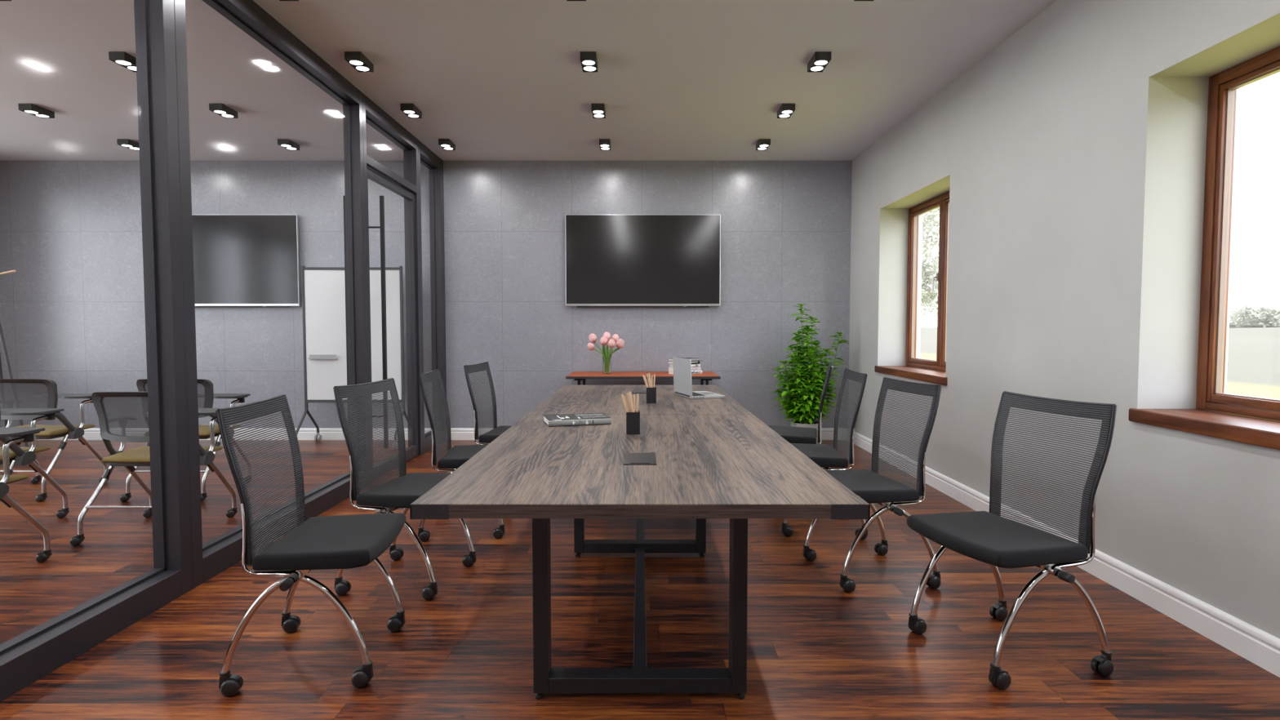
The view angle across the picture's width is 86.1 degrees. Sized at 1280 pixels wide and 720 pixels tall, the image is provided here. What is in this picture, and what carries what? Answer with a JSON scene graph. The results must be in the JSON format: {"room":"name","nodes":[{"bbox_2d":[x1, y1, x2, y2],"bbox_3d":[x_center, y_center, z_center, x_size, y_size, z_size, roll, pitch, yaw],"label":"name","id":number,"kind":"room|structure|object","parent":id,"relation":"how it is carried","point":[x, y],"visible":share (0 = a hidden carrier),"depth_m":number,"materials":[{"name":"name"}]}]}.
{"room":"office","nodes":[
{"label":"office","id":0,"kind":"room"},
{"bbox_2d":[0,160,852,427],"bbox_3d":[-2.354,-0.568,7.426,9.192,3.092,0.200,0,3,0],"label":"wall","id":1,"kind":"structure","parent":0,"point":[73,314],"depth_m":7.31,"materials":[{"name":"grey stone"}]},
{"bbox_2d":[191,214,300,307],"bbox_3d":[-4.425,-1.046,7.268,1.636,0.974,0.070,0,3,0],"label":"television","id":2,"kind":"object","parent":1,"relation":"attached to","point":[240,260],"visible":0.69,"depth_m":7.23,"materials":[{"name":"glossy black screen glass"},{"name":"silver metal"},{"name":"black plastic"}]},
{"bbox_2d":[564,214,720,307],"bbox_3d":[0.031,-1.046,7.268,1.636,0.974,0.070,0,3,0],"label":"television","id":3,"kind":"object","parent":1,"relation":"attached to","point":[612,260],"visible":1,"depth_m":7.23,"materials":[{"name":"silver metal"},{"name":"black glass"},{"name":"black plastic"}]},
{"bbox_2d":[446,427,847,439],"bbox_3d":[0.073,0.798,7.384,4.306,0.127,0.016,0,3,0],"label":"baseboard","id":4,"kind":"structure","parent":1,"relation":"attached to","point":[456,433],"depth_m":7.38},
{"bbox_2d":[0,0,1057,160],"bbox_3d":[-2.144,-1.965,2.780,9.612,0.150,9.345,0,3,0],"label":"ceiling","id":5,"kind":"structure","parent":0,"point":[500,80],"depth_m":4.73,"materials":[{"name":"grey paint"}]},
{"bbox_2d":[17,103,54,118],"bbox_3d":[-4.840,-1.997,5.503,0.101,0.050,0.215,0,3,0],"label":"ceiling spotlight","id":6,"kind":"object","parent":5,"relation":"attached to","point":[30,108],"visible":1,"depth_m":5.47,"materials":[{"name":"black metal"}]},
{"bbox_2d":[108,51,136,71],"bbox_3d":[-3.340,-1.948,4.484,0.101,0.050,0.215,0,3,0],"label":"ceiling spotlight","id":7,"kind":"object","parent":5,"relation":"attached to","point":[123,59],"visible":0.76,"depth_m":4.41,"materials":[{"name":"black metal"}]},
{"bbox_2d":[116,138,138,150],"bbox_3d":[-4.840,-2.047,6.521,0.101,0.050,0.215,0,3,0],"label":"ceiling spotlight","id":8,"kind":"object","parent":5,"relation":"attached to","point":[126,143],"visible":0.85,"depth_m":6.45,"materials":[{"name":"black metal"}]},
{"bbox_2d":[208,103,238,118],"bbox_3d":[-3.340,-1.997,5.503,0.101,0.050,0.215,0,3,0],"label":"ceiling spotlight","id":9,"kind":"object","parent":5,"relation":"attached to","point":[221,109],"visible":1,"depth_m":5.46,"materials":[{"name":"black metal"}]},
{"bbox_2d":[277,138,299,150],"bbox_3d":[-3.340,-2.047,6.521,0.101,0.050,0.215,0,3,0],"label":"ceiling spotlight","id":10,"kind":"object","parent":5,"relation":"attached to","point":[286,144],"visible":1,"depth_m":6.47,"materials":[{"name":"black metal"}]},
{"bbox_2d":[344,51,373,71],"bbox_3d":[-1.835,-1.948,4.484,0.101,0.050,0.215,0,3,0],"label":"ceiling spotlight","id":11,"kind":"object","parent":5,"relation":"attached to","point":[357,60],"visible":1,"depth_m":4.44,"materials":[{"name":"black metal"}]},
{"bbox_2d":[400,103,422,118],"bbox_3d":[-1.835,-1.997,5.503,0.101,0.050,0.215,0,3,0],"label":"ceiling spotlight","id":12,"kind":"object","parent":5,"relation":"attached to","point":[411,110],"visible":1,"depth_m":5.46,"materials":[{"name":"black metal"}]},
{"bbox_2d":[438,138,455,150],"bbox_3d":[-1.835,-2.047,6.521,0.101,0.050,0.215,0,3,0],"label":"ceiling spotlight","id":13,"kind":"object","parent":5,"relation":"attached to","point":[446,144],"visible":1,"depth_m":6.46,"materials":[{"name":"black metal"}]},
{"bbox_2d":[580,51,598,71],"bbox_3d":[-0.332,-1.948,4.484,0.101,0.050,0.215,0,3,0],"label":"ceiling spotlight","id":14,"kind":"object","parent":5,"relation":"attached to","point":[588,60],"visible":1,"depth_m":4.42,"materials":[{"name":"black metal"}]},
{"bbox_2d":[591,103,605,118],"bbox_3d":[-0.332,-1.997,5.503,0.101,0.050,0.215,0,3,0],"label":"ceiling spotlight","id":15,"kind":"object","parent":5,"relation":"attached to","point":[598,111],"visible":1,"depth_m":5.44,"materials":[{"name":"black metal"}]},
{"bbox_2d":[599,138,610,150],"bbox_3d":[-0.332,-2.047,6.521,0.101,0.050,0.215,0,3,0],"label":"ceiling spotlight","id":16,"kind":"object","parent":5,"relation":"attached to","point":[604,144],"visible":1,"depth_m":6.44,"materials":[{"name":"black metal"}]},
{"bbox_2d":[755,138,770,150],"bbox_3d":[1.171,-2.047,6.521,0.101,0.050,0.215,0,3,0],"label":"ceiling spotlight","id":17,"kind":"object","parent":5,"relation":"attached to","point":[762,144],"visible":1,"depth_m":6.44,"materials":[{"name":"black metal"}]},
{"bbox_2d":[777,103,795,118],"bbox_3d":[1.171,-1.997,5.503,0.101,0.050,0.215,0,3,0],"label":"ceiling spotlight","id":18,"kind":"object","parent":5,"relation":"attached to","point":[785,110],"visible":1,"depth_m":5.44,"materials":[{"name":"black metal"}]},
{"bbox_2d":[807,51,831,71],"bbox_3d":[1.171,-1.948,4.484,0.101,0.050,0.215,0,3,0],"label":"ceiling spotlight","id":19,"kind":"object","parent":5,"relation":"attached to","point":[820,60],"visible":1,"depth_m":4.43,"materials":[{"name":"black metal"}]},
{"bbox_2d":[0,440,1279,719],"bbox_3d":[-2.144,1.143,2.832,9.612,0.120,9.145,0,3,0],"label":"floor","id":20,"kind":"structure","parent":0,"point":[817,649],"depth_m":2.75,"materials":[{"name":"brown wood"}]},
{"bbox_2d":[0,270,28,446],"bbox_3d":[-5.983,0.040,6.369,0.517,1.736,0.463,-2,3,-31],"label":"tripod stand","id":21,"kind":"object","parent":20,"relation":"on","point":[2,337],"visible":0.6,"depth_m":6.30,"materials":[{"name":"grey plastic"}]},
{"bbox_2d":[0,426,52,562],"bbox_3d":[-3.351,0.636,3.268,0.628,0.852,0.619,0,3,0],"label":"chair","id":22,"kind":"object","parent":20,"relation":"on","point":[26,433],"visible":1,"depth_m":3.42,"materials":[{"name":"grey plastic"}]},
{"bbox_2d":[0,408,69,518],"bbox_3d":[-3.944,0.596,4.090,0.628,0.852,0.619,0,3,0],"label":"chair","id":23,"kind":"object","parent":20,"relation":"on","point":[18,455],"visible":0.93,"depth_m":4.17,"materials":[{"name":"grey plastic"}]},
{"bbox_2d":[0,378,109,502],"bbox_3d":[-4.429,0.549,5.048,0.628,0.852,0.619,0,3,0],"label":"chair","id":24,"kind":"object","parent":20,"relation":"on","point":[69,431],"visible":0.76,"depth_m":4.89,"materials":[{"name":"black fabric"}]},
{"bbox_2d":[69,391,237,546],"bbox_3d":[-2.867,0.595,4.096,0.628,0.852,0.619,0,3,0],"label":"chair","id":25,"kind":"object","parent":20,"relation":"on","point":[138,456],"visible":0.63,"depth_m":3.94,"materials":[{"name":"grey plastic"}]},
{"bbox_2d":[120,378,252,502],"bbox_3d":[-3.311,0.549,5.048,0.628,0.852,0.619,0,3,0],"label":"chair","id":26,"kind":"object","parent":20,"relation":"on","point":[208,396],"visible":0.38,"depth_m":4.89,"materials":[{"name":"grey plastic"}]},
{"bbox_2d":[0,0,446,702],"bbox_3d":[-2.140,-0.401,2.756,0.120,2.972,9.145,0,3,0],"label":"frame","id":27,"kind":"object","parent":20,"relation":"on","point":[182,562],"visible":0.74,"depth_m":3.11,"materials":[{"name":"grey metal"}]},
{"bbox_2d":[342,167,418,480],"bbox_3d":[-2.121,-0.292,5.865,0.305,2.437,1.162,0,3,0],"label":"door","id":28,"kind":"structure","parent":27,"relation":"attached to","point":[411,451],"depth_m":5.96,"materials":[{"name":"grey metal"}]},
{"bbox_2d":[215,394,405,697],"bbox_3d":[-1.163,0.622,2.507,0.500,0.954,0.566,0,3,-5],"label":"mesh chair","id":29,"kind":"object","parent":20,"relation":"on","point":[357,540],"visible":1,"depth_m":2.38,"materials":[{"name":"black fabric"}]},
{"bbox_2d":[295,266,407,448],"bbox_3d":[-2.932,-0.040,7.026,1.048,1.835,0.548,0,3,0],"label":"whiteboard","id":30,"kind":"object","parent":20,"relation":"on","point":[323,288],"visible":0.52,"depth_m":7.00,"materials":[{"name":"white ceramic"}]},
{"bbox_2d":[307,354,337,359],"bbox_3d":[-3.240,-0.033,7.000,0.285,0.047,0.038,0,3,0],"label":"tray","id":31,"kind":"object","parent":30,"relation":"on","point":[309,356],"depth_m":6.98,"materials":[{"name":"grey plastic"}]},
{"bbox_2d":[333,377,475,599],"bbox_3d":[-1.105,0.583,3.301,0.500,0.954,0.566,0,3,10],"label":"mesh chair","id":32,"kind":"object","parent":20,"relation":"on","point":[401,491],"visible":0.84,"depth_m":3.23,"materials":[{"name":"black fabric"}]},
{"bbox_2d":[417,368,505,542],"bbox_3d":[-1.034,0.542,4.138,0.500,0.954,0.566,0,3,-5],"label":"mesh chair","id":33,"kind":"object","parent":20,"relation":"on","point":[455,457],"visible":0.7,"depth_m":4.02,"materials":[{"name":"black fabric"}]},
{"bbox_2d":[463,361,512,444],"bbox_3d":[-0.964,0.501,4.983,0.500,0.954,0.566,0,3,5],"label":"mesh chair","id":34,"kind":"object","parent":20,"relation":"on","point":[487,437],"visible":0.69,"depth_m":4.95,"materials":[{"name":"black fabric"}]},
{"bbox_2d":[409,385,870,699],"bbox_3d":[0.000,0.664,3.691,1.218,0.754,3.720,0,3,0],"label":"conference table","id":35,"kind":"object","parent":20,"relation":"on","point":[700,460],"visible":0.99,"depth_m":2.24,"materials":[{"name":"grey wood"}]},
{"bbox_2d":[542,413,611,426],"bbox_3d":[-0.310,0.291,3.351,0.302,0.031,0.203,-1,3,-16],"label":"book","id":36,"kind":"object","parent":35,"relation":"on","point":[584,419],"visible":1,"depth_m":3.28,"materials":[{"name":"grey paper"}]},
{"bbox_2d":[626,410,639,434],"bbox_3d":[-0.030,0.275,3.018,0.059,0.097,0.059,0,3,0],"label":"pencil cup","id":37,"kind":"object","parent":35,"relation":"on","point":[633,419],"visible":0.93,"depth_m":2.99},
{"bbox_2d":[621,394,628,412],"bbox_3d":[-0.052,0.235,3.014,0.065,0.171,0.009,0,3,4],"label":"pencil","id":38,"kind":"object","parent":37,"relation":"in","point":[622,395],"visible":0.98,"depth_m":3.01,"materials":[{"name":"brown wood"}]},
{"bbox_2d":[623,395,629,412],"bbox_3d":[-0.048,0.238,3.027,0.053,0.162,0.009,0,3,3],"label":"pencil","id":39,"kind":"object","parent":37,"relation":"in","point":[624,396],"visible":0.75,"depth_m":3.02,"materials":[{"name":"brown wood"}]},
{"bbox_2d":[626,392,631,412],"bbox_3d":[-0.038,0.232,3.021,0.045,0.176,0.009,0,3,0],"label":"pencil","id":40,"kind":"object","parent":37,"relation":"in","point":[627,393],"visible":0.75,"depth_m":3.02,"materials":[{"name":"brown wood"}]},
{"bbox_2d":[629,391,634,412],"bbox_3d":[-0.031,0.229,3.006,0.036,0.182,0.010,1,3,13],"label":"pencil","id":41,"kind":"object","parent":37,"relation":"in","point":[630,393],"visible":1,"depth_m":3.00,"materials":[{"name":"brown wood"}]},
{"bbox_2d":[632,394,635,412],"bbox_3d":[-0.026,0.235,3.017,0.010,0.168,0.012,0,3,0],"label":"pencil","id":42,"kind":"object","parent":37,"relation":"in","point":[633,395],"visible":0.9,"depth_m":3.01,"materials":[{"name":"brown wood"}]},
{"bbox_2d":[635,393,639,412],"bbox_3d":[-0.014,0.233,3.025,0.019,0.171,0.010,-1,3,-24],"label":"pencil","id":43,"kind":"object","parent":37,"relation":"in","point":[637,394],"visible":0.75,"depth_m":3.02,"materials":[{"name":"brown wood"}]},
{"bbox_2d":[646,386,656,403],"bbox_3d":[0.070,0.216,4.232,0.059,0.097,0.059,0,3,0],"label":"pencil cup","id":44,"kind":"object","parent":35,"relation":"on","point":[651,392],"visible":1,"depth_m":4.20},
{"bbox_2d":[642,374,648,387],"bbox_3d":[0.048,0.176,4.228,0.065,0.171,0.009,0,3,4],"label":"pencil","id":45,"kind":"object","parent":44,"relation":"in","point":[642,375],"visible":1,"depth_m":4.22,"materials":[{"name":"brown wood"}]},
{"bbox_2d":[646,373,650,387],"bbox_3d":[0.062,0.172,4.236,0.045,0.176,0.009,0,3,0],"label":"pencil","id":46,"kind":"object","parent":44,"relation":"in","point":[646,374],"visible":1,"depth_m":4.23,"materials":[{"name":"brown wood"}]},
{"bbox_2d":[648,373,652,387],"bbox_3d":[0.069,0.170,4.221,0.036,0.182,0.010,1,3,13],"label":"pencil","id":47,"kind":"object","parent":44,"relation":"in","point":[648,373],"visible":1,"depth_m":4.22,"materials":[{"name":"brown wood"}]},
{"bbox_2d":[651,374,653,387],"bbox_3d":[0.073,0.176,4.232,0.010,0.168,0.012,0,3,0],"label":"pencil","id":48,"kind":"object","parent":44,"relation":"in","point":[651,375],"visible":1,"depth_m":4.23,"materials":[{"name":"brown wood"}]},
{"bbox_2d":[653,374,655,387],"bbox_3d":[0.086,0.174,4.240,0.019,0.171,0.010,-1,3,-24],"label":"pencil","id":49,"kind":"object","parent":44,"relation":"in","point":[654,375],"visible":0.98,"depth_m":4.24,"materials":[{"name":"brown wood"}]},
{"bbox_2d":[672,357,724,398],"bbox_3d":[0.397,0.114,4.653,0.250,0.254,0.352,-1,3,-16],"label":"laptop","id":50,"kind":"object","parent":35,"relation":"on","point":[682,381],"visible":1,"depth_m":4.59,"materials":[{"name":"metal"}]},
{"bbox_2d":[565,371,720,385],"bbox_3d":[0.031,0.509,7.003,1.500,0.740,0.690,0,3,0],"label":"console table","id":51,"kind":"object","parent":20,"relation":"on","point":[576,375],"visible":0.58,"depth_m":6.79,"materials":[{"name":"brown wood"}]},
{"bbox_2d":[668,370,702,373],"bbox_3d":[0.461,0.123,6.983,0.285,0.034,0.208,-2,4,-40],"label":"book","id":52,"kind":"object","parent":51,"relation":"on","point":[669,371],"visible":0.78,"depth_m":6.95,"materials":[{"name":"white paper"}]},
{"bbox_2d":[667,366,701,370],"bbox_3d":[0.454,0.088,6.989,0.268,0.034,0.208,-2,4,-41],"label":"book","id":53,"kind":"object","parent":52,"relation":"on","point":[700,367],"visible":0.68,"depth_m":6.96,"materials":[{"name":"white paper"}]},
{"bbox_2d":[668,364,700,367],"bbox_3d":[0.455,0.056,6.983,0.245,0.031,0.208,-2,4,-39],"label":"book","id":54,"kind":"object","parent":53,"relation":"on","point":[670,365],"visible":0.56,"depth_m":6.95,"materials":[{"name":"white paper"}]},
{"bbox_2d":[668,360,699,364],"bbox_3d":[0.446,0.024,6.982,0.256,0.031,0.208,-3,4,-42],"label":"book","id":55,"kind":"object","parent":54,"relation":"on","point":[669,362],"visible":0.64,"depth_m":6.95,"materials":[{"name":"paper"}]},
{"bbox_2d":[668,357,702,361],"bbox_3d":[0.464,-0.004,6.972,0.292,0.026,0.208,-2,4,-38],"label":"book","id":56,"kind":"object","parent":55,"relation":"on","point":[691,358],"visible":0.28,"depth_m":6.94,"materials":[{"name":"grey paper"}]},
{"bbox_3d":[-0.336,0.055,6.971,0.111,0.172,0.111,0,3,0],"label":"glass vase","id":57,"kind":"object","parent":51,"relation":"on","visible":0},
{"bbox_2d":[586,342,604,372],"bbox_3d":[-0.450,-0.023,6.944,0.183,0.300,0.070,-2,3,-29],"label":"tulip","id":58,"kind":"object","parent":57,"relation":"in","point":[590,346],"visible":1,"depth_m":6.89,"materials":[{"name":"pink plant"}]},
{"bbox_2d":[588,333,605,372],"bbox_3d":[-0.435,-0.072,6.965,0.171,0.396,0.084,0,3,0],"label":"tulip","id":59,"kind":"object","parent":57,"relation":"in","point":[593,337],"visible":1,"depth_m":6.94,"materials":[{"name":"pink plant"}]},
{"bbox_2d":[600,336,608,372],"bbox_3d":[-0.362,-0.054,6.917,0.082,0.365,0.092,0,3,0],"label":"tulip","id":60,"kind":"object","parent":57,"relation":"in","point":[603,340],"visible":1,"depth_m":6.90,"materials":[{"name":"pink plant"}]},
{"bbox_2d":[602,331,610,372],"bbox_3d":[-0.342,-0.083,7.004,0.086,0.414,0.083,0,3,0],"label":"tulip","id":61,"kind":"object","parent":57,"relation":"in","point":[606,334],"visible":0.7,"depth_m":6.98,"materials":[{"name":"pink plant"}]},
{"bbox_2d":[607,338,615,372],"bbox_3d":[-0.288,-0.042,6.898,0.079,0.343,0.127,0,3,-9],"label":"tulip","id":62,"kind":"object","parent":57,"relation":"in","point":[611,343],"visible":1,"depth_m":6.84,"materials":[{"name":"pink plant"}]},
{"bbox_2d":[608,333,618,372],"bbox_3d":[-0.267,-0.072,7.012,0.082,0.391,0.144,1,3,26],"label":"tulip","id":63,"kind":"object","parent":57,"relation":"in","point":[615,337],"visible":0.69,"depth_m":7.00,"materials":[{"name":"pink plant"}]},
{"bbox_2d":[608,338,624,372],"bbox_3d":[-0.238,-0.045,6.951,0.165,0.343,0.088,0,3,0],"label":"tulip","id":64,"kind":"object","parent":57,"relation":"in","point":[620,344],"visible":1,"depth_m":6.93,"materials":[{"name":"pink plant"}]},
{"bbox_2d":[767,362,834,444],"bbox_3d":[1.128,0.504,4.923,0.500,0.954,0.566,1,3,15],"label":"mesh chair","id":65,"kind":"object","parent":20,"relation":"on","point":[791,434],"visible":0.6,"depth_m":4.74,"materials":[{"name":"black fabric"}]},
{"bbox_2d":[770,303,848,444],"bbox_3d":[1.700,0.154,6.958,0.695,1.454,0.544,2,3,35],"label":"potted plant","id":66,"kind":"object","parent":20,"relation":"on","point":[804,397],"visible":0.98,"depth_m":6.92,"materials":[{"name":"green plant"}]},
{"bbox_2d":[781,368,867,539],"bbox_3d":[1.075,0.540,4.173,0.500,0.954,0.566,0,3,4],"label":"mesh chair","id":67,"kind":"object","parent":20,"relation":"on","point":[826,456],"visible":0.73,"depth_m":4.06,"materials":[{"name":"black fabric"}]},
{"bbox_2d":[802,377,942,592],"bbox_3d":[1.120,0.579,3.385,0.500,0.954,0.566,0,3,-10],"label":"mesh chair","id":68,"kind":"object","parent":20,"relation":"on","point":[872,486],"visible":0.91,"depth_m":3.30,"materials":[{"name":"black fabric"}]},
{"bbox_2d":[906,391,1116,689],"bbox_3d":[1.355,0.619,2.561,0.500,0.954,0.566,-1,3,-15],"label":"mesh chair","id":69,"kind":"object","parent":20,"relation":"on","point":[992,539],"visible":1,"depth_m":2.50,"materials":[{"name":"black fabric"}]},
{"bbox_2d":[848,0,1279,638],"bbox_3d":[2.442,-0.341,2.759,0.400,3.092,9.545,0,3,0],"label":"wall","id":70,"kind":"structure","parent":0,"point":[1070,157],"depth_m":3.42,"materials":[{"name":"grey paint"}]},
{"bbox_2d":[874,191,949,385],"bbox_3d":[2.402,-0.613,5.716,0.360,1.528,1.502,0,3,0],"label":"window","id":71,"kind":"structure","parent":70,"relation":"in","point":[934,371],"depth_m":5.83,"materials":[{"name":"brown wood"}]},
{"bbox_2d":[846,428,1279,677],"bbox_3d":[2.234,1.020,2.825,0.016,0.127,9.145,0,3,0],"label":"baseboard","id":72,"kind":"structure","parent":70,"relation":"attached to","point":[1256,646],"depth_m":2.92,"materials":[{"name":"white wood"}]},
{"bbox_2d":[1128,46,1279,449],"bbox_3d":[2.402,-0.448,2.339,0.360,1.528,1.500,0,3,0],"label":"window","id":73,"kind":"structure","parent":70,"relation":"in","point":[1219,420],"depth_m":2.97,"materials":[{"name":"brown wood"}]},
{"bbox_3d":[-7.150,-0.341,2.759,0.400,3.092,9.545,0,3,0],"label":"wall","id":74,"kind":"structure","parent":0,"visible":0},
{"bbox_2d":[36,427,431,439],"bbox_3d":[-4.575,0.798,7.384,4.750,0.127,0.016,0,3,0],"label":"baseboard","id":75,"kind":"structure","parent":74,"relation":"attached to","point":[91,433],"depth_m":7.38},
{"label":"outside","id":76,"kind":"structure","parent":0,"visible":0},
{"bbox_2d":[920,318,1279,421],"bbox_3d":[72.642,-2.111,39.945,140.000,3.465,260.000,0,3,0],"label":"ground","id":77,"kind":"structure","parent":76,"point":[1254,353],"depth_m":29.65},
{"bbox_2d":[920,207,939,338],"bbox_3d":[9.622,-3.961,24.104,6.908,9.318,6.237,-1,3,-14],"label":"tree","id":78,"kind":"object","parent":77,"relation":"on","point":[927,295],"visible":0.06,"depth_m":23.56,"materials":[{"name":"green plant"}]},
{"bbox_2d":[922,208,939,284],"bbox_3d":[14.016,-5.309,29.016,6.266,11.533,6.901,-2,3,-35],"label":"tree","id":79,"kind":"object","parent":77,"relation":"on","point":[931,212],"visible":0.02,"depth_m":29.78,"materials":[{"name":"green plant"}]},
{"bbox_2d":[1229,293,1279,328],"bbox_3d":[78.567,-6.672,89.308,17.566,5.918,124.289,0,3,0],"label":"hedge","id":80,"kind":"object","parent":77,"relation":"on","point":[1246,312],"visible":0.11,"depth_m":86.19,"materials":[{"name":"green plant"}]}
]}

